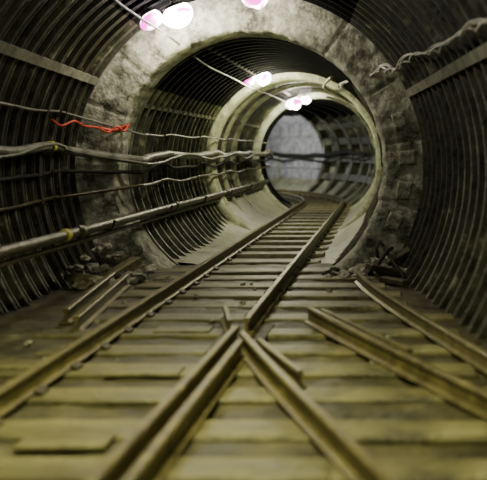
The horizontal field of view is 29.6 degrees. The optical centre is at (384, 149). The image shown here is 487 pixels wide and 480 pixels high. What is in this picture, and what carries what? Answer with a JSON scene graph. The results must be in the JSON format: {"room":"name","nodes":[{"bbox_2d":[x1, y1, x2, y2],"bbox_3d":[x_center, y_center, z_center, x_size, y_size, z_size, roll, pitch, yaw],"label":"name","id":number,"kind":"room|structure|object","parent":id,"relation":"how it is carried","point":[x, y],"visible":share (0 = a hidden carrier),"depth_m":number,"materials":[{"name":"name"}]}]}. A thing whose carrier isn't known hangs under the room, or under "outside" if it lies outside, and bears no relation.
{"room":"underground passage","nodes":[
{"label":"underground passage","id":0,"kind":"room"},
{"bbox_2d":[0,0,141,313],"bbox_3d":[-1.937,0.096,1.753,0.686,2.661,9.526,0,0,0],"label":"wall","id":1,"kind":"structure","parent":0,"point":[85,36],"depth_m":5.55,"materials":[{"name":"metal"}]},
{"bbox_2d":[0,40,98,84],"bbox_3d":[-2.059,-0.578,4.330,0.070,0.230,4.261,0,0,0],"label":"trim","id":2,"kind":"structure","parent":1,"relation":"attached to","point":[11,50],"depth_m":5.42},
{"bbox_2d":[38,92,115,268],"bbox_3d":[-1.971,0.196,5.765,0.497,1.134,0.030,0,0,0],"label":"bracket","id":3,"kind":"object","parent":1,"relation":"attached to","point":[40,177],"visible":0.91,"depth_m":5.76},
{"bbox_2d":[50,118,129,132],"bbox_3d":[-2.028,-0.160,6.124,0.110,0.086,0.777,0,0,22],"label":"cable","id":4,"kind":"object","parent":3,"relation":"attached to","point":[51,119],"visible":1,"depth_m":6.20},
{"bbox_2d":[0,179,269,258],"bbox_3d":[-1.780,0.475,8.088,0.076,0.072,11.176,0,0,0],"label":"pipe","id":5,"kind":"object","parent":3,"relation":"attached to","point":[79,231],"visible":0.98,"depth_m":5.50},
{"bbox_2d":[0,158,270,181],"bbox_3d":[-1.929,0.141,8.847,0.447,0.089,11.709,0,0,2],"label":"cable","id":6,"kind":"object","parent":3,"relation":"attached to","point":[17,177],"visible":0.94,"depth_m":6.48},
{"bbox_2d":[0,164,270,211],"bbox_3d":[-1.995,0.302,9.306,0.457,0.145,12.616,0,0,0],"label":"cable","id":7,"kind":"object","parent":3,"relation":"attached to","point":[266,165],"visible":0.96,"depth_m":6.46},
{"bbox_2d":[0,101,271,143],"bbox_3d":[-1.889,-0.214,8.851,0.418,0.241,11.714,0,0,2],"label":"cable","id":8,"kind":"object","parent":3,"relation":"attached to","point":[1,103],"visible":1,"depth_m":6.41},
{"bbox_2d":[0,141,272,163],"bbox_3d":[-1.986,0.035,9.314,0.532,0.195,12.628,0,0,0],"label":"cable","id":9,"kind":"object","parent":3,"relation":"attached to","point":[4,150],"visible":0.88,"depth_m":6.46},
{"bbox_2d":[0,142,273,164],"bbox_3d":[-1.952,0.044,9.308,0.456,0.209,12.622,0,0,0],"label":"cable","id":10,"kind":"object","parent":9,"relation":"attached to","point":[53,143],"visible":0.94,"depth_m":6.48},
{"bbox_2d":[128,88,274,265],"bbox_3d":[-1.729,0.165,10.145,0.502,1.632,6.710,0,0,0],"label":"wall","id":11,"kind":"structure","parent":0,"point":[188,230],"depth_m":8.13,"materials":[{"name":"metal"}]},
{"bbox_2d":[150,121,172,220],"bbox_3d":[-1.816,0.173,7.315,0.187,0.813,0.030,0,0,0],"label":"bracket","id":12,"kind":"object","parent":11,"relation":"attached to","point":[158,122],"visible":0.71,"depth_m":7.31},
{"bbox_2d":[187,126,206,209],"bbox_3d":[-1.816,0.173,8.715,0.187,0.813,0.030,0,0,0],"label":"bracket","id":13,"kind":"object","parent":11,"relation":"attached to","point":[200,208],"visible":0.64,"depth_m":8.70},
{"bbox_2d":[0,185,263,267],"bbox_3d":[-1.791,0.535,8.088,0.031,0.027,11.175,0,0,0],"label":"pipe","id":14,"kind":"object","parent":13,"relation":"attached to","point":[8,262],"visible":0.91,"depth_m":5.56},
{"bbox_2d":[216,130,232,200],"bbox_3d":[-1.816,0.173,10.215,0.187,0.813,0.030,0,0,0],"label":"bracket","id":15,"kind":"object","parent":11,"relation":"attached to","point":[222,130],"visible":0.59,"depth_m":10.21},
{"bbox_2d":[238,132,251,193],"bbox_3d":[-1.816,0.173,11.715,0.187,0.813,0.030,0,0,0],"label":"bracket","id":16,"kind":"object","parent":11,"relation":"attached to","point":[243,132],"visible":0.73,"depth_m":11.70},
{"bbox_2d":[220,80,321,211],"bbox_3d":[-0.980,0.048,10.640,2.000,1.866,0.080,0,0,0],"label":"trim","id":17,"kind":"structure","parent":11,"relation":"attached to","point":[223,148],"depth_m":10.61,"materials":[{"name":"paint"}]},
{"bbox_2d":[231,83,344,206],"bbox_3d":[-0.980,0.048,11.440,2.000,1.866,0.080,0,0,0],"label":"trim","id":18,"kind":"structure","parent":11,"relation":"attached to","point":[259,102],"depth_m":11.40,"materials":[{"name":"paint"}]},
{"bbox_2d":[206,72,380,230],"bbox_3d":[-0.980,0.048,9.837,2.000,1.866,0.246,0,0,0],"label":"trim","id":19,"kind":"structure","parent":11,"relation":"attached to","point":[227,210],"depth_m":9.72,"materials":[{"name":"paint"}]},
{"bbox_2d":[252,93,372,208],"bbox_3d":[-0.980,0.048,13.322,2.000,1.866,0.156,0,0,0],"label":"trim","id":20,"kind":"structure","parent":11,"relation":"attached to","point":[273,114],"depth_m":13.25,"materials":[{"name":"paint"}]},
{"bbox_2d":[109,0,358,25],"bbox_3d":[-0.650,-1.236,1.754,2.261,0.724,9.593,0,0,0],"label":"ceiling","id":21,"kind":"structure","parent":0,"point":[344,9],"depth_m":6.18,"materials":[{"name":"metal"}]},
{"bbox_2d":[140,9,161,29],"bbox_3d":[-1.617,-0.901,6.219,0.153,0.151,0.160,0,0,0],"label":"lamp","id":22,"kind":"object","parent":21,"relation":"attached to","point":[153,16],"visible":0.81,"depth_m":6.17,"materials":[{"name":"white glass"}]},
{"bbox_2d":[162,0,192,28],"bbox_3d":[-1.431,-0.950,6.224,0.212,0.219,0.208,0,0,0],"label":"lamp","id":23,"kind":"object","parent":21,"relation":"attached to","point":[176,15],"visible":1,"depth_m":6.15,"materials":[{"name":"white"}]},
{"bbox_2d":[242,0,267,8],"bbox_3d":[-0.898,-1.069,6.219,0.176,0.189,0.139,0,0,0],"label":"lamp","id":24,"kind":"object","parent":21,"relation":"attached to","point":[257,4],"visible":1,"depth_m":6.17,"materials":[{"name":"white glass"}]},
{"bbox_2d":[0,263,486,458],"bbox_3d":[-0.700,0.868,1.925,3.600,0.035,9.850,0,0,0],"label":"floor","id":25,"kind":"structure","parent":0,"point":[16,327],"depth_m":3.38,"materials":[{"name":"wood"}]},
{"bbox_2d":[12,433,116,450],"bbox_3d":[-0.930,0.849,2.620,0.260,0.012,0.130,0,0,-1],"label":"board","id":26,"kind":"object","parent":25,"relation":"on","point":[32,441],"visible":1,"depth_m":2.59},
{"bbox_2d":[73,280,88,289],"bbox_3d":[-1.899,0.842,5.598,0.087,0.058,0.101,0,0,36],"label":"rubble stone","id":27,"kind":"object","parent":25,"relation":"on","point":[79,285],"visible":1,"depth_m":5.57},
{"bbox_2d":[59,272,115,323],"bbox_3d":[-1.665,0.823,5.125,0.060,0.077,1.361,0,0,-7],"label":"rail","id":28,"kind":"object","parent":25,"relation":"on","point":[79,303],"visible":0.81,"depth_m":4.87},
{"bbox_2d":[64,272,104,282],"bbox_3d":[-1.881,0.816,5.700,0.283,0.103,0.070,0,0,-29],"label":"timber offcut","id":29,"kind":"object","parent":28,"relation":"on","point":[69,276],"visible":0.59,"depth_m":5.64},
{"bbox_2d":[88,276,102,285],"bbox_3d":[-1.812,0.822,5.641,0.098,0.070,0.105,0,0,-9],"label":"rubble stone","id":30,"kind":"object","parent":25,"relation":"on","point":[92,281],"visible":0.71,"depth_m":5.61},
{"bbox_2d":[88,263,102,273],"bbox_3d":[-1.987,0.807,6.143,0.114,0.072,0.105,0,0,-42],"label":"rubble stone","id":31,"kind":"object","parent":25,"relation":"on","point":[97,269],"visible":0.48,"depth_m":6.11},
{"bbox_2d":[70,274,130,330],"bbox_3d":[-1.550,0.823,4.975,0.060,0.077,1.461,0,0,-7],"label":"rail","id":32,"kind":"object","parent":25,"relation":"on","point":[85,316],"visible":0.98,"depth_m":4.77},
{"bbox_2d":[109,253,122,262],"bbox_3d":[-1.918,0.767,6.416,0.093,0.069,0.101,0,0,33],"label":"rubble stone","id":33,"kind":"object","parent":25,"relation":"on","point":[113,259],"visible":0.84,"depth_m":6.38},
{"bbox_2d":[114,251,125,258],"bbox_3d":[-1.894,0.749,6.399,0.079,0.059,0.081,0,0,28],"label":"rubble stone","id":34,"kind":"object","parent":33,"relation":"on","point":[119,254],"visible":1,"depth_m":6.38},
{"bbox_2d":[100,256,141,275],"bbox_3d":[-1.780,0.806,6.051,0.080,0.146,0.338,0,0,27],"label":"timber offcut","id":35,"kind":"object","parent":25,"relation":"on","point":[132,262],"visible":0.59,"depth_m":6.07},
{"bbox_2d":[127,276,138,284],"bbox_3d":[-1.637,0.848,5.842,0.081,0.060,0.085,0,0,-21],"label":"rubble stone","id":36,"kind":"object","parent":25,"relation":"on","point":[133,280],"visible":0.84,"depth_m":5.81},
{"bbox_2d":[130,274,145,283],"bbox_3d":[-1.624,0.847,5.899,0.107,0.076,0.102,0,0,-36],"label":"rubble stone","id":37,"kind":"object","parent":25,"relation":"on","point":[142,278],"visible":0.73,"depth_m":5.88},
{"bbox_2d":[204,332,223,353],"bbox_3d":[-0.748,0.853,3.969,0.019,0.008,0.432,0,0,0],"label":"plate","id":38,"kind":"object","parent":25,"relation":"on","point":[221,335],"depth_m":3.97,"materials":[{"name":"metal"}]},
{"bbox_2d":[0,361,476,379],"bbox_3d":[-0.624,0.877,3.508,1.948,0.096,0.177,0,0,0],"label":"sleeper","id":39,"kind":"object","parent":25,"relation":"on","point":[78,370],"visible":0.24,"depth_m":3.47,"materials":[{"name":"wood"}]},
{"bbox_2d":[0,360,41,369],"bbox_3d":[-1.450,0.849,3.550,0.260,0.012,0.140,0,0,0],"label":"board","id":40,"kind":"object","parent":39,"relation":"on","point":[4,364],"visible":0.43,"depth_m":3.54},
{"bbox_2d":[104,366,184,376],"bbox_3d":[-0.920,0.849,3.450,0.280,0.012,0.120,0,0,1],"label":"board","id":41,"kind":"object","parent":39,"relation":"on","point":[116,371],"visible":1,"depth_m":3.42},
{"bbox_2d":[87,326,238,479],"bbox_3d":[-0.700,0.809,1.225,0.060,0.077,5.451,0,0,1],"label":"rail","id":42,"kind":"object","parent":39,"relation":"on","point":[120,462],"visible":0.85,"depth_m":2.66,"materials":[{"name":"metal"}]},
{"bbox_2d":[239,332,394,479],"bbox_3d":[0.061,0.809,1.917,0.109,0.077,4.032,0,0,-19],"label":"rail","id":43,"kind":"object","parent":39,"relation":"on","point":[339,447],"visible":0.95,"depth_m":2.68,"materials":[{"name":"metal"}]},
{"bbox_2d":[320,308,412,354],"bbox_3d":[-0.106,0.813,3.969,0.051,0.069,0.989,0,0,-24],"label":"rail","id":44,"kind":"object","parent":39,"relation":"on","point":[393,343],"visible":0.36,"depth_m":3.84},
{"bbox_2d":[232,324,244,339],"bbox_3d":[-0.694,0.853,4.203,0.095,0.008,0.346,0,0,0],"label":"plate","id":45,"kind":"object","parent":25,"relation":"on","point":[242,326],"depth_m":4.30,"materials":[{"name":"metal"}]},
{"bbox_2d":[220,306,232,334],"bbox_3d":[-0.755,0.813,4.310,0.048,0.069,0.390,0,0,-13],"label":"rail","id":46,"kind":"object","parent":45,"relation":"on","point":[226,321],"visible":0.89,"depth_m":4.26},
{"bbox_2d":[0,420,486,446],"bbox_3d":[-0.544,0.880,2.762,2.328,0.096,0.184,0,0,0],"label":"sleeper","id":47,"kind":"object","parent":25,"relation":"on","point":[435,433],"visible":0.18,"depth_m":2.74,"materials":[{"name":"wood"}]},
{"bbox_2d":[0,457,486,479],"bbox_3d":[-0.479,0.879,2.417,2.198,0.096,0.169,0,0,1],"label":"sleeper","id":48,"kind":"object","parent":25,"relation":"on","point":[11,468],"visible":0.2,"depth_m":2.42,"materials":[{"name":"wood"}]},
{"bbox_2d":[250,462,328,479],"bbox_3d":[-0.250,0.849,2.360,0.200,0.012,0.130,0,0,-6],"label":"board","id":49,"kind":"object","parent":48,"relation":"on","point":[315,470],"visible":1,"depth_m":2.36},
{"bbox_2d":[34,342,455,356],"bbox_3d":[-0.563,0.880,3.871,1.826,0.096,0.156,0,0,0],"label":"sleeper","id":50,"kind":"object","parent":25,"relation":"on","point":[106,349],"visible":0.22,"depth_m":3.83,"materials":[{"name":"wood"}]},
{"bbox_2d":[32,326,460,339],"bbox_3d":[-0.637,0.878,4.224,1.973,0.096,0.152,0,0,0],"label":"sleeper","id":51,"kind":"object","parent":25,"relation":"on","point":[129,332],"visible":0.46,"depth_m":4.16,"materials":[{"name":"wood"}]},
{"bbox_2d":[153,326,213,332],"bbox_3d":[-0.950,0.849,4.250,0.260,0.012,0.120,0,0,0],"label":"board","id":52,"kind":"object","parent":51,"relation":"on","point":[162,329],"visible":1,"depth_m":4.23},
{"bbox_2d":[304,307,486,420],"bbox_3d":[0.264,0.809,3.010,0.071,0.077,3.094,0,0,-24],"label":"rail","id":53,"kind":"object","parent":51,"relation":"on","point":[470,397],"visible":1,"depth_m":3.38,"materials":[{"name":"metal"}]},
{"bbox_2d":[354,272,486,374],"bbox_3d":[0.185,0.813,4.271,0.096,0.069,3.047,0,0,-14],"label":"rail","id":54,"kind":"object","parent":51,"relation":"on","point":[474,355],"visible":1,"depth_m":4.12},
{"bbox_2d":[154,266,348,274],"bbox_3d":[-0.776,0.877,6.403,1.718,0.096,0.194,0,0,-1],"label":"sleeper","id":55,"kind":"object","parent":25,"relation":"on","point":[217,271],"visible":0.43,"depth_m":6.36,"materials":[{"name":"wood"}]},
{"bbox_2d":[20,385,486,407],"bbox_3d":[-0.507,0.877,3.149,2.254,0.096,0.165,0,0,0],"label":"sleeper","id":56,"kind":"object","parent":25,"relation":"on","point":[43,395],"visible":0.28,"depth_m":3.11,"materials":[{"name":"wood"}]},
{"bbox_2d":[256,338,306,389],"bbox_3d":[-0.411,0.813,3.450,0.050,0.069,0.584,0,0,-22],"label":"rail","id":57,"kind":"object","parent":56,"relation":"on","point":[290,369],"visible":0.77,"depth_m":3.34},
{"bbox_2d":[107,299,407,310],"bbox_3d":[-0.754,0.880,4.996,1.759,0.096,0.197,0,0,0],"label":"sleeper","id":58,"kind":"object","parent":25,"relation":"on","point":[292,305],"visible":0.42,"depth_m":4.94,"materials":[{"name":"wood"}]},
{"bbox_2d":[118,289,401,299],"bbox_3d":[-0.731,0.877,5.341,1.657,0.096,0.200,0,0,0],"label":"sleeper","id":59,"kind":"object","parent":25,"relation":"on","point":[183,294],"visible":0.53,"depth_m":5.26,"materials":[{"name":"wood"}]},
{"bbox_2d":[134,281,385,289],"bbox_3d":[-0.783,0.882,5.712,1.573,0.096,0.174,0,0,1],"label":"sleeper","id":60,"kind":"object","parent":25,"relation":"on","point":[196,285],"visible":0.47,"depth_m":5.68,"materials":[{"name":"wood"}]},
{"bbox_2d":[249,324,274,344],"bbox_3d":[-0.577,0.853,4.151,0.085,0.008,0.450,0,0,0],"label":"plate","id":61,"kind":"object","parent":25,"relation":"on","point":[264,330],"depth_m":4.18,"materials":[{"name":"metal"}]},
{"bbox_2d":[153,273,386,281],"bbox_3d":[-0.760,0.880,6.056,1.559,0.096,0.162,0,0,-1],"label":"sleeper","id":62,"kind":"object","parent":25,"relation":"on","point":[207,277],"visible":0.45,"depth_m":5.99,"materials":[{"name":"wood"}]},
{"bbox_2d":[366,263,404,276],"bbox_3d":[0.019,0.816,6.080,0.301,0.118,0.083,0,0,-29],"label":"timber offcut","id":63,"kind":"object","parent":62,"relation":"on","point":[372,267],"visible":0.68,"depth_m":6.03,"materials":[{"name":"wood"}]},
{"bbox_2d":[93,311,454,322],"bbox_3d":[-0.579,0.878,4.609,1.857,0.096,0.166,0,0,0],"label":"sleeper","id":64,"kind":"object","parent":25,"relation":"on","point":[150,316],"visible":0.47,"depth_m":4.58,"materials":[{"name":"wood"}]},
{"bbox_2d":[241,189,344,334],"bbox_3d":[-1.930,0.809,12.880,3.796,0.077,17.332,0,0,-21],"label":"rail","id":65,"kind":"object","parent":25,"relation":"on","point":[255,317],"visible":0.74,"depth_m":5.95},
{"bbox_2d":[362,268,373,275],"bbox_3d":[-0.107,0.833,6.141,0.096,0.081,0.097,0,0,-18],"label":"rubble stone","id":66,"kind":"object","parent":25,"relation":"on","point":[365,270],"visible":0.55,"depth_m":6.11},
{"bbox_2d":[370,246,392,275],"bbox_3d":[-0.024,0.764,6.196,0.032,0.180,0.260,0,0,37],"label":"bar","id":67,"kind":"object","parent":66,"relation":"on","point":[387,250],"visible":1,"depth_m":6.20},
{"bbox_2d":[381,243,405,278],"bbox_3d":[0.055,0.755,6.155,0.026,0.201,0.446,0,0,-20],"label":"bar","id":68,"kind":"object","parent":25,"relation":"on","point":[389,256],"visible":0.91,"depth_m":6.11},
{"bbox_2d":[379,276,409,285],"bbox_3d":[0.060,0.840,5.780,0.060,0.035,0.240,0,0,-38],"label":"timber offcut","id":69,"kind":"object","parent":25,"relation":"on","point":[385,279],"visible":1,"depth_m":5.75,"materials":[{"name":"wood"}]},
{"bbox_3d":[-0.526,0.878,0.200,2.293,0.096,0.158,0,0,1],"label":"sleeper","id":70,"kind":"object","parent":25,"relation":"on","visible":0},
{"bbox_2d":[0,192,305,417],"bbox_3d":[-2.084,0.809,9.616,4.052,0.077,21.949,0,0,-15],"label":"rail","id":71,"kind":"object","parent":70,"relation":"on","point":[19,389],"visible":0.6,"depth_m":4.02,"materials":[{"name":"metal"}]},
{"bbox_2d":[75,0,422,269],"bbox_3d":[-0.980,0.020,6.672,2.840,2.650,0.376,0,0,0],"label":"arch","id":72,"kind":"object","parent":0,"point":[117,99],"depth_m":6.50,"materials":[{"name":"concrete"}]},
{"bbox_2d":[385,211,402,231],"bbox_3d":[0.066,0.516,6.490,0.136,0.148,0.030,0,0,0],"label":"plate","id":73,"kind":"object","parent":72,"relation":"attached to","point":[394,220],"visible":1,"depth_m":6.49,"materials":[{"name":"concrete"}]},
{"bbox_2d":[391,111,406,128],"bbox_3d":[0.101,-0.215,6.490,0.118,0.132,0.030,0,0,0],"label":"plate","id":74,"kind":"object","parent":72,"relation":"attached to","point":[399,121],"visible":1,"depth_m":6.49,"materials":[{"name":"metal"}]},
{"bbox_2d":[396,180,411,199],"bbox_3d":[0.136,0.292,6.490,0.119,0.144,0.030,0,0,0],"label":"plate","id":75,"kind":"object","parent":72,"relation":"attached to","point":[403,192],"visible":1,"depth_m":6.49,"materials":[{"name":"concrete"}]},
{"bbox_2d":[398,150,415,164],"bbox_3d":[0.158,0.055,6.490,0.125,0.106,0.030,0,0,0],"label":"plate","id":76,"kind":"object","parent":72,"relation":"attached to","point":[405,157],"visible":1,"depth_m":6.49,"materials":[{"name":"concrete"}]},
{"bbox_2d":[154,38,360,106],"bbox_3d":[-0.996,-0.671,8.315,1.565,0.428,3.050,0,0,0],"label":"ceiling","id":77,"kind":"structure","parent":0,"point":[242,59],"depth_m":7.75,"materials":[{"name":"metal"}]},
{"bbox_2d":[114,0,289,103],"bbox_3d":[-1.449,-0.807,8.749,0.121,0.333,8.304,0,0,2],"label":"overhead cable","id":78,"kind":"object","parent":77,"relation":"hanging from","point":[116,1],"visible":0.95,"depth_m":6.43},
{"bbox_2d":[255,72,270,85],"bbox_3d":[-1.269,-0.754,9.407,0.157,0.165,0.164,0,0,18],"label":"lamp","id":79,"kind":"object","parent":77,"relation":"attached to","point":[262,79],"visible":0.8,"depth_m":9.34,"materials":[{"name":"white"}]},
{"bbox_2d":[323,75,355,106],"bbox_3d":[-0.468,-0.545,10.059,0.247,0.352,2.922,0,0,6],"label":"overhead cable","id":80,"kind":"object","parent":77,"relation":"hanging from","point":[327,80],"visible":0.7,"depth_m":9.68,"materials":[{"name":"paint"}]},
{"bbox_2d":[338,18,486,88],"bbox_3d":[0.130,-0.541,5.462,0.210,0.164,4.795,0,0,-11],"label":"wire","id":81,"kind":"object","parent":77,"relation":"hanging from","point":[467,26],"visible":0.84,"depth_m":4.99,"materials":[{"name":"metal"}]},
{"bbox_2d":[172,166,365,263],"bbox_3d":[-2.767,0.592,14.614,5.564,0.603,16.366,0,0,-27],"label":"floor","id":82,"kind":"structure","parent":0,"point":[265,209],"depth_m":10.39,"materials":[{"name":"concrete"}]},
{"bbox_2d":[221,257,320,264],"bbox_3d":[-0.940,0.880,6.950,0.880,0.096,0.170,0,0,0],"label":"sleeper","id":83,"kind":"object","parent":82,"relation":"on","point":[230,261],"visible":0.42,"depth_m":6.89,"materials":[{"name":"wood"}]},
{"bbox_2d":[231,250,324,257],"bbox_3d":[-0.940,0.877,7.450,0.880,0.096,0.170,0,0,-1],"label":"sleeper","id":84,"kind":"object","parent":82,"relation":"on","point":[240,254],"visible":0.43,"depth_m":7.37,"materials":[{"name":"wood"}]},
{"bbox_2d":[241,244,328,250],"bbox_3d":[-0.940,0.882,7.950,0.880,0.096,0.170,0,0,1],"label":"sleeper","id":85,"kind":"object","parent":82,"relation":"on","point":[249,247],"visible":0.42,"depth_m":7.87,"materials":[{"name":"wood"}]},
{"bbox_2d":[250,238,331,244],"bbox_3d":[-0.940,0.881,8.450,0.880,0.096,0.170,0,0,0],"label":"sleeper","id":86,"kind":"object","parent":82,"relation":"on","point":[257,241],"visible":0.43,"depth_m":8.37,"materials":[{"name":"wood"}]},
{"bbox_2d":[258,233,334,239],"bbox_3d":[-0.940,0.880,8.950,0.880,0.096,0.170,0,0,0],"label":"sleeper","id":87,"kind":"object","parent":82,"relation":"on","point":[264,236],"visible":0.42,"depth_m":8.87,"materials":[{"name":"wood"}]},
{"bbox_2d":[265,229,337,234],"bbox_3d":[-0.940,0.881,9.450,0.880,0.096,0.170,0,0,1],"label":"sleeper","id":88,"kind":"object","parent":82,"relation":"on","point":[270,232],"visible":0.42,"depth_m":9.37,"materials":[{"name":"wood"}]},
{"bbox_2d":[271,225,339,230],"bbox_3d":[-0.940,0.880,9.950,0.880,0.096,0.170,0,0,0],"label":"sleeper","id":89,"kind":"object","parent":82,"relation":"on","point":[276,228],"visible":0.4,"depth_m":9.87,"materials":[{"name":"wood"}]},
{"bbox_2d":[277,221,341,226],"bbox_3d":[-0.940,0.879,10.450,0.880,0.096,0.170,0,0,-1],"label":"sleeper","id":90,"kind":"object","parent":82,"relation":"on","point":[281,224],"visible":0.45,"depth_m":10.37,"materials":[{"name":"wood"}]},
{"bbox_2d":[283,218,343,222],"bbox_3d":[-0.940,0.878,10.950,0.880,0.096,0.170,0,0,0],"label":"sleeper","id":91,"kind":"object","parent":82,"relation":"on","point":[286,220],"visible":0.43,"depth_m":10.86,"materials":[{"name":"wood"}]},
{"bbox_2d":[287,215,345,219],"bbox_3d":[-0.940,0.879,11.450,0.880,0.096,0.170,0,0,0],"label":"sleeper","id":92,"kind":"object","parent":82,"relation":"on","point":[290,217],"visible":0.42,"depth_m":11.37,"materials":[{"name":"wood"}]},
{"bbox_2d":[292,200,344,203],"bbox_3d":[-1.102,0.882,14.947,0.880,0.096,0.170,0,0,-13],"label":"sleeper","id":93,"kind":"object","parent":82,"relation":"on","point":[333,201],"visible":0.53,"depth_m":14.91,"materials":[{"name":"wood"}]},
{"bbox_2d":[291,213,347,216],"bbox_3d":[-0.940,0.883,11.950,0.880,0.096,0.170,0,0,-1],"label":"sleeper","id":94,"kind":"object","parent":82,"relation":"on","point":[294,214],"visible":0.4,"depth_m":11.87,"materials":[{"name":"wood"}]},
{"bbox_2d":[295,210,348,213],"bbox_3d":[-0.940,0.877,12.450,0.880,0.096,0.170,0,0,-1],"label":"sleeper","id":95,"kind":"object","parent":82,"relation":"on","point":[298,211],"visible":0.43,"depth_m":12.37,"materials":[{"name":"wood"}]},
{"bbox_2d":[294,202,349,204],"bbox_3d":[-1.010,0.882,14.452,0.880,0.096,0.170,0,0,-8],"label":"sleeper","id":96,"kind":"object","parent":82,"relation":"on","point":[337,203],"visible":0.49,"depth_m":14.41,"materials":[{"name":"wood"}]},
{"bbox_2d":[299,208,349,210],"bbox_3d":[-0.940,0.877,12.950,0.880,0.096,0.170,0,0,0],"label":"sleeper","id":97,"kind":"object","parent":82,"relation":"on","point":[301,209],"visible":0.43,"depth_m":12.88,"materials":[{"name":"wood"}]},
{"bbox_2d":[303,206,350,208],"bbox_3d":[-0.940,0.880,13.450,0.880,0.096,0.170,0,0,1],"label":"sleeper","id":98,"kind":"object","parent":82,"relation":"on","point":[304,207],"visible":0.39,"depth_m":13.37,"materials":[{"name":"wood"}]},
{"bbox_2d":[305,204,351,206],"bbox_3d":[-0.956,0.879,13.952,0.880,0.096,0.170,0,0,-3],"label":"sleeper","id":99,"kind":"object","parent":82,"relation":"on","point":[306,205],"visible":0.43,"depth_m":13.87,"materials":[{"name":"wood"}]},
{"bbox_2d":[260,112,292,207],"bbox_3d":[-2.020,0.165,15.058,0.774,1.632,3.325,0,0,-16],"label":"wall","id":100,"kind":"structure","parent":0,"point":[272,189],"depth_m":13.60,"materials":[{"name":"metal"}]},
{"bbox_2d":[248,82,327,107],"bbox_3d":[-0.980,-0.749,11.665,1.286,0.272,3.670,0,0,0],"label":"ceiling","id":101,"kind":"structure","parent":0,"point":[285,95],"depth_m":12.15,"materials":[{"name":"metal"}]},
{"bbox_2d":[286,96,301,108],"bbox_3d":[-1.302,-0.684,12.895,0.229,0.205,0.216,0,0,0],"label":"lamp","id":102,"kind":"object","parent":101,"relation":"attached to","point":[295,102],"visible":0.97,"depth_m":12.83,"materials":[{"name":"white glass"}]},
{"bbox_2d":[301,93,310,103],"bbox_3d":[-1.147,-0.754,13.001,0.144,0.168,0.138,0,0,0],"label":"lamp","id":103,"kind":"object","parent":101,"relation":"attached to","point":[305,99],"visible":0.96,"depth_m":12.96,"materials":[{"name":"white"}]},
{"bbox_2d":[265,115,324,190],"bbox_3d":[-4.310,0.121,19.401,7.601,1.647,1.430,0,0,28],"label":"wall","id":104,"kind":"structure","parent":0,"point":[294,134],"depth_m":18.16,"materials":[{"name":"grey concrete"}]},
{"bbox_2d":[266,155,365,161],"bbox_3d":[-2.273,0.173,17.831,1.006,0.190,7.288,0,0,-40],"label":"cable","id":105,"kind":"object","parent":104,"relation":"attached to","point":[363,158],"visible":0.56,"depth_m":17.18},
{"bbox_2d":[268,149,366,157],"bbox_3d":[-2.272,0.077,17.832,1.044,0.182,7.308,0,0,-40],"label":"cable","id":106,"kind":"object","parent":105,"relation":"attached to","point":[356,153],"visible":0.61,"depth_m":17.06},
{"bbox_2d":[282,99,356,120],"bbox_3d":[-4.210,-0.718,17.316,6.473,0.334,9.461,0,0,-16],"label":"ceiling","id":107,"kind":"structure","parent":0,"point":[321,108],"depth_m":15.80,"materials":[{"name":"metal"}]},
{"bbox_2d":[308,114,375,206],"bbox_3d":[-0.662,0.165,15.445,0.840,1.632,4.120,0,0,-16],"label":"wall","id":108,"kind":"structure","parent":0,"point":[340,133],"depth_m":16.10,"materials":[{"name":"metal"}]},
{"bbox_2d":[332,84,382,264],"bbox_3d":[-0.243,0.227,8.315,0.525,1.509,3.050,0,0,0],"label":"wall","id":109,"kind":"structure","parent":0,"point":[370,210],"depth_m":6.83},
{"bbox_2d":[349,0,486,347],"bbox_3d":[0.577,0.070,1.762,1.025,2.715,9.597,0,0,-4],"label":"wall","id":110,"kind":"structure","parent":0,"point":[446,261],"depth_m":5.25,"materials":[{"name":"metal"}]},
{"bbox_2d":[405,42,486,96],"bbox_3d":[0.475,-0.478,4.330,0.066,0.207,4.313,0,0,-8],"label":"trim","id":111,"kind":"structure","parent":110,"relation":"attached to","point":[479,53],"depth_m":4.95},
{"bbox_3d":[-0.242,0.165,11.665,0.525,1.632,3.670,0,0,0],"label":"wall","id":112,"kind":"structure","parent":0,"visible":0},
{"bbox_2d":[312,89,373,145],"bbox_3d":[-0.509,-0.405,11.000,0.772,0.703,0.232,0,0,0],"label":"hoop","id":113,"kind":"object","parent":112,"relation":"attached to","point":[315,90],"visible":0.86,"depth_m":11.02,"materials":[{"name":"paint"}]},
{"bbox_2d":[326,96,375,149],"bbox_3d":[-0.459,-0.368,12.200,0.695,0.748,0.233,0,0,0],"label":"hoop","id":114,"kind":"object","parent":112,"relation":"attached to","point":[328,97],"visible":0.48,"depth_m":12.23,"materials":[{"name":"paint"}]},
{"bbox_3d":[-2.014,0.694,6.252,0.048,0.036,0.055,0,0,-30],"label":"rubble stone","id":115,"kind":"object","parent":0,"visible":0},
{"bbox_2d":[96,243,111,252],"bbox_3d":[-1.959,0.682,6.247,0.120,0.077,0.097,0,0,39],"label":"rubble stone","id":116,"kind":"object","parent":115,"relation":"on","point":[101,247],"visible":1,"depth_m":6.21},
{"bbox_3d":[-0.557,0.877,2.031,2.355,0.096,0.165,0,0,1],"label":"sleeper","id":117,"kind":"object","parent":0,"visible":0},
{"bbox_2d":[122,340,244,479],"bbox_3d":[-0.611,0.809,1.080,0.060,0.077,5.160,0,0,0],"label":"rail","id":118,"kind":"object","parent":117,"relation":"on","point":[161,455],"visible":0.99,"depth_m":2.66,"materials":[{"name":"metal"}]},
{"bbox_3d":[-0.032,0.837,6.186,0.100,0.080,0.106,0,0,33],"label":"rubble stone","id":119,"kind":"object","parent":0,"visible":0},
{"bbox_3d":[-0.005,0.807,6.226,0.062,0.048,0.070,0,0,0],"label":"rubble stone","id":120,"kind":"object","parent":119,"relation":"on","visible":0},
{"bbox_2d":[381,246,410,265],"bbox_3d":[0.081,0.747,6.281,0.217,0.149,0.074,0,0,-11],"label":"timber offcut","id":121,"kind":"object","parent":120,"relation":"on","point":[405,251],"visible":0.59,"depth_m":6.26,"materials":[{"name":"wood"}]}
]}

